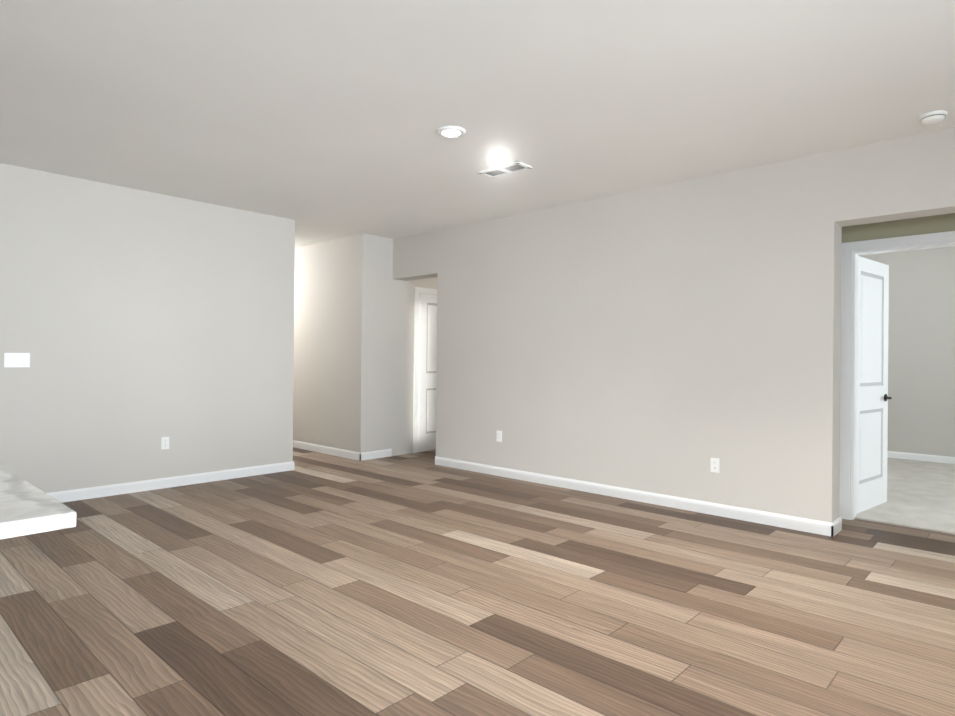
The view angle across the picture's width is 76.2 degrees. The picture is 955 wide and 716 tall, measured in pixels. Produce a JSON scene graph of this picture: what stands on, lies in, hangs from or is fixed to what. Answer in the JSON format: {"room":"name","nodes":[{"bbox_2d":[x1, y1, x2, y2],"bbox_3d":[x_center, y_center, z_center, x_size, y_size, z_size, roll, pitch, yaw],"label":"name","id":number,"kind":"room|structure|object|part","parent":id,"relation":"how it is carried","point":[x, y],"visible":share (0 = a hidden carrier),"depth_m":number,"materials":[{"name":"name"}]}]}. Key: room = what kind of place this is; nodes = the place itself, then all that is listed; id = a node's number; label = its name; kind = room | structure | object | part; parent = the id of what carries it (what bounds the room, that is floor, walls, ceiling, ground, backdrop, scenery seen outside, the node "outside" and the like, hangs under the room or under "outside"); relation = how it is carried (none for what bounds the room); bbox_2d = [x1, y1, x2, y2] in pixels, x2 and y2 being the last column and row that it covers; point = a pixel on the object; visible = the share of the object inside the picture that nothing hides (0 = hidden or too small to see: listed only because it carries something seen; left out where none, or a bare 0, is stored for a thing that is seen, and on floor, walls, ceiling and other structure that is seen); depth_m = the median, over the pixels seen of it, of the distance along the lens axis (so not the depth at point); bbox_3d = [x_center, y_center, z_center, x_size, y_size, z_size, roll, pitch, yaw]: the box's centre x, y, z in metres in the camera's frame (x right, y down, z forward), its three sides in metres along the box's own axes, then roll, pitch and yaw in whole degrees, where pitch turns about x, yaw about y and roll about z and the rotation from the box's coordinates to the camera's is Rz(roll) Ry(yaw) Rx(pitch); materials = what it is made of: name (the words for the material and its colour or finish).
{"room":"empty living room","nodes":[
{"label":"empty living room","id":0,"kind":"room"},
{"bbox_2d":[0,465,76,539],"bbox_3d":[-1.864,0.760,0.903,1.057,0.912,1.917,0,0,43],"label":"countertop","id":1,"kind":"structure","parent":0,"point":[27,508],"depth_m":1.25,"materials":[{"name":"stone"}]},
{"bbox_2d":[0,163,294,492],"bbox_3d":[-4.600,-0.174,3.971,0.120,2.740,7.475,0,0,43],"label":"wall","id":2,"kind":"structure","parent":0,"point":[136,324],"depth_m":5.51,"materials":[{"name":"paint"}]},
{"bbox_2d":[4,353,29,366],"bbox_3d":[-3.681,0.017,4.865,0.014,0.115,0.165,0,0,43],"label":"light switch","id":3,"kind":"object","parent":2,"relation":"attached to","point":[16,359],"visible":1,"depth_m":4.86,"materials":[{"name":"white plastic"}]},
{"bbox_2d":[161,437,168,449],"bbox_3d":[-2.921,0.796,5.693,0.009,0.115,0.070,0,0,43],"label":"electrical outlet","id":4,"kind":"object","parent":2,"relation":"attached to","point":[164,442],"visible":1,"depth_m":5.69,"materials":[{"name":"white plastic"}]},
{"bbox_2d":[46,461,292,502],"bbox_3d":[-4.564,1.149,3.923,0.014,0.095,7.475,0,0,43],"label":"baseboard","id":5,"kind":"structure","parent":2,"relation":"attached to","point":[107,490],"depth_m":5.69,"materials":[{"name":"white wood"}]},
{"bbox_2d":[0,447,954,715],"bbox_3d":[-0.108,1.290,4.236,14.000,0.100,14.000,0,0,43],"label":"floor","id":6,"kind":"structure","parent":0,"point":[312,583],"depth_m":3.04,"materials":[{"name":"brown wood"}]},
{"bbox_2d":[293,233,436,455],"bbox_3d":[-1.698,-0.133,9.536,3.440,2.740,2.820,0,0,43],"label":"wall block","id":7,"kind":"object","parent":6,"relation":"on","point":[353,382],"visible":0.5,"depth_m":7.69,"materials":[{"name":"paint"}]},
{"bbox_2d":[293,440,360,460],"bbox_3d":[-2.626,1.178,8.449,3.334,0.095,0.014,0,0,43],"label":"baseboard","id":8,"kind":"structure","parent":7,"relation":"attached to","point":[329,450],"depth_m":7.78,"materials":[{"name":"white wood"}]},
{"bbox_2d":[359,449,391,460],"bbox_3d":[-1.250,1.189,7.492,0.014,0.095,0.484,0,0,43],"label":"baseboard","id":9,"kind":"structure","parent":7,"relation":"attached to","point":[376,454],"depth_m":7.48,"materials":[{"name":"white wood"}]},
{"bbox_2d":[0,0,954,247],"bbox_3d":[-0.081,-1.550,4.242,14.000,0.100,14.000,0,0,43],"label":"ceiling","id":10,"kind":"structure","parent":0,"point":[318,121],"depth_m":3.47,"materials":[{"name":"paint"}]},
{"bbox_2d":[437,126,465,137],"bbox_3d":[-0.172,-1.492,4.026,0.192,0.018,0.192,0,0,43],"label":"recessed light","id":11,"kind":"object","parent":10,"relation":"in","point":[461,130],"depth_m":4.00,"materials":[{"name":"white plastic"}]},
{"bbox_3d":[-0.172,-1.488,4.026,0.116,0.001,0.116,0,0,43],"label":"recessed ceiling light lens","id":12,"kind":"part","parent":11,"relation":"part of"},
{"bbox_2d":[477,161,532,178],"bbox_3d":[0.215,-1.490,4.826,0.420,0.012,0.190,0,0,43],"label":"ceiling vent","id":13,"kind":"object","parent":10,"relation":"in","point":[506,169],"depth_m":4.81,"materials":[{"name":"white metal"}]},
{"bbox_2d":[919,110,947,124],"bbox_3d":[2.762,-1.452,3.689,0.140,0.042,0.140,0,0,43],"label":"smoke detector","id":14,"kind":"object","parent":10,"relation":"attached to","point":[934,117],"visible":0.98,"depth_m":3.65,"materials":[{"name":"white plastic"}]},
{"bbox_2d":[393,127,954,522],"bbox_3d":[2.639,-0.103,4.375,9.940,2.740,0.220,0,0,43],"label":"wall","id":15,"kind":"structure","parent":0,"point":[672,339],"depth_m":5.13,"materials":[{"name":"paint"}]},
{"bbox_2d":[497,431,501,441],"bbox_3d":[0.229,0.828,6.447,0.070,0.115,0.009,0,0,43],"label":"electrical outlet","id":16,"kind":"object","parent":15,"relation":"attached to","point":[499,436],"visible":1,"depth_m":6.44,"materials":[{"name":"white plastic"}]},
{"bbox_2d":[435,456,833,536],"bbox_3d":[1.014,1.207,5.710,4.117,0.095,0.014,0,0,43],"label":"baseboard","id":17,"kind":"structure","parent":15,"relation":"attached to","point":[783,521],"depth_m":5.21,"materials":[{"name":"white wood"}]},
{"bbox_2d":[710,458,718,472],"bbox_3d":[1.907,0.861,4.888,0.070,0.115,0.009,0,0,43],"label":"electrical outlet","id":18,"kind":"object","parent":15,"relation":"attached to","point":[714,464],"visible":1,"depth_m":4.89,"materials":[{"name":"white plastic"}]},
{"bbox_2d":[831,517,841,536],"bbox_3d":[2.597,1.219,4.400,0.014,0.095,0.248,0,0,43],"label":"baseboard","id":19,"kind":"structure","parent":15,"relation":"attached to","point":[837,526],"depth_m":4.39,"materials":[{"name":"white wood"}]},
{"bbox_2d":[842,213,954,483],"bbox_3d":[3.783,-0.093,4.006,3.000,2.740,0.004,0,0,43],"label":"wall","id":20,"kind":"structure","parent":0,"point":[909,227],"depth_m":4.58,"materials":[{"name":"paint"}]},
{"bbox_2d":[855,457,954,534],"bbox_3d":[5.005,1.286,5.568,8.080,0.012,3.850,0,0,43],"label":"carpet floor","id":21,"kind":"structure","parent":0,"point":[920,494],"depth_m":5.51,"materials":[{"name":"beige carpet"}]},
{"bbox_2d":[858,246,954,456],"bbox_3d":[6.369,-0.061,7.025,8.320,2.740,0.120,0,0,43],"label":"wall","id":22,"kind":"structure","parent":0,"point":[921,370],"depth_m":7.64,"materials":[{"name":"paint"}]},
{"bbox_2d":[887,451,954,463],"bbox_3d":[6.281,1.260,7.001,8.000,0.095,0.014,0,0,43],"label":"baseboard","id":23,"kind":"structure","parent":22,"relation":"attached to","point":[922,457],"depth_m":7.64,"materials":[{"name":"white wood"}]},
{"bbox_3d":[3.352,-0.097,4.218,8.680,2.740,0.520,0,0,43],"label":"wall","id":24,"kind":"structure","parent":0,"visible":0},
{"bbox_2d":[856,256,890,513],"bbox_3d":[3.309,0.222,5.138,0.783,2.090,0.125,1,0,-39],"label":"bedroom door","id":25,"kind":"structure","parent":24,"relation":"in","point":[872,369],"depth_m":5.14,"materials":[{"name":"white wood"}]},
{"bbox_2d":[839,231,954,519],"bbox_3d":[3.279,0.182,4.556,0.954,2.182,0.152,0,0,43],"label":"door frame","id":26,"kind":"structure","parent":24,"relation":"attached to","point":[851,252],"depth_m":4.79,"materials":[{"name":"white wood"}]},
{"bbox_3d":[-0.007,-0.121,7.904,1.260,2.740,1.350,0,0,43],"label":"wall","id":27,"kind":"structure","parent":0,"visible":0},
{"bbox_2d":[413,287,436,452],"bbox_3d":[-0.542,0.159,8.243,0.015,2.172,0.837,0,0,43],"label":"door frame","id":28,"kind":"structure","parent":27,"relation":"attached to","point":[417,290],"depth_m":7.96,"materials":[{"name":"white wood"}]},
{"bbox_2d":[418,293,436,451],"bbox_3d":[-0.492,0.196,8.241,0.080,2.082,0.760,0,0,43],"label":"door","id":29,"kind":"structure","parent":27,"relation":"in","point":[427,372],"depth_m":8.08,"materials":[{"name":"white wood"}]}
]}

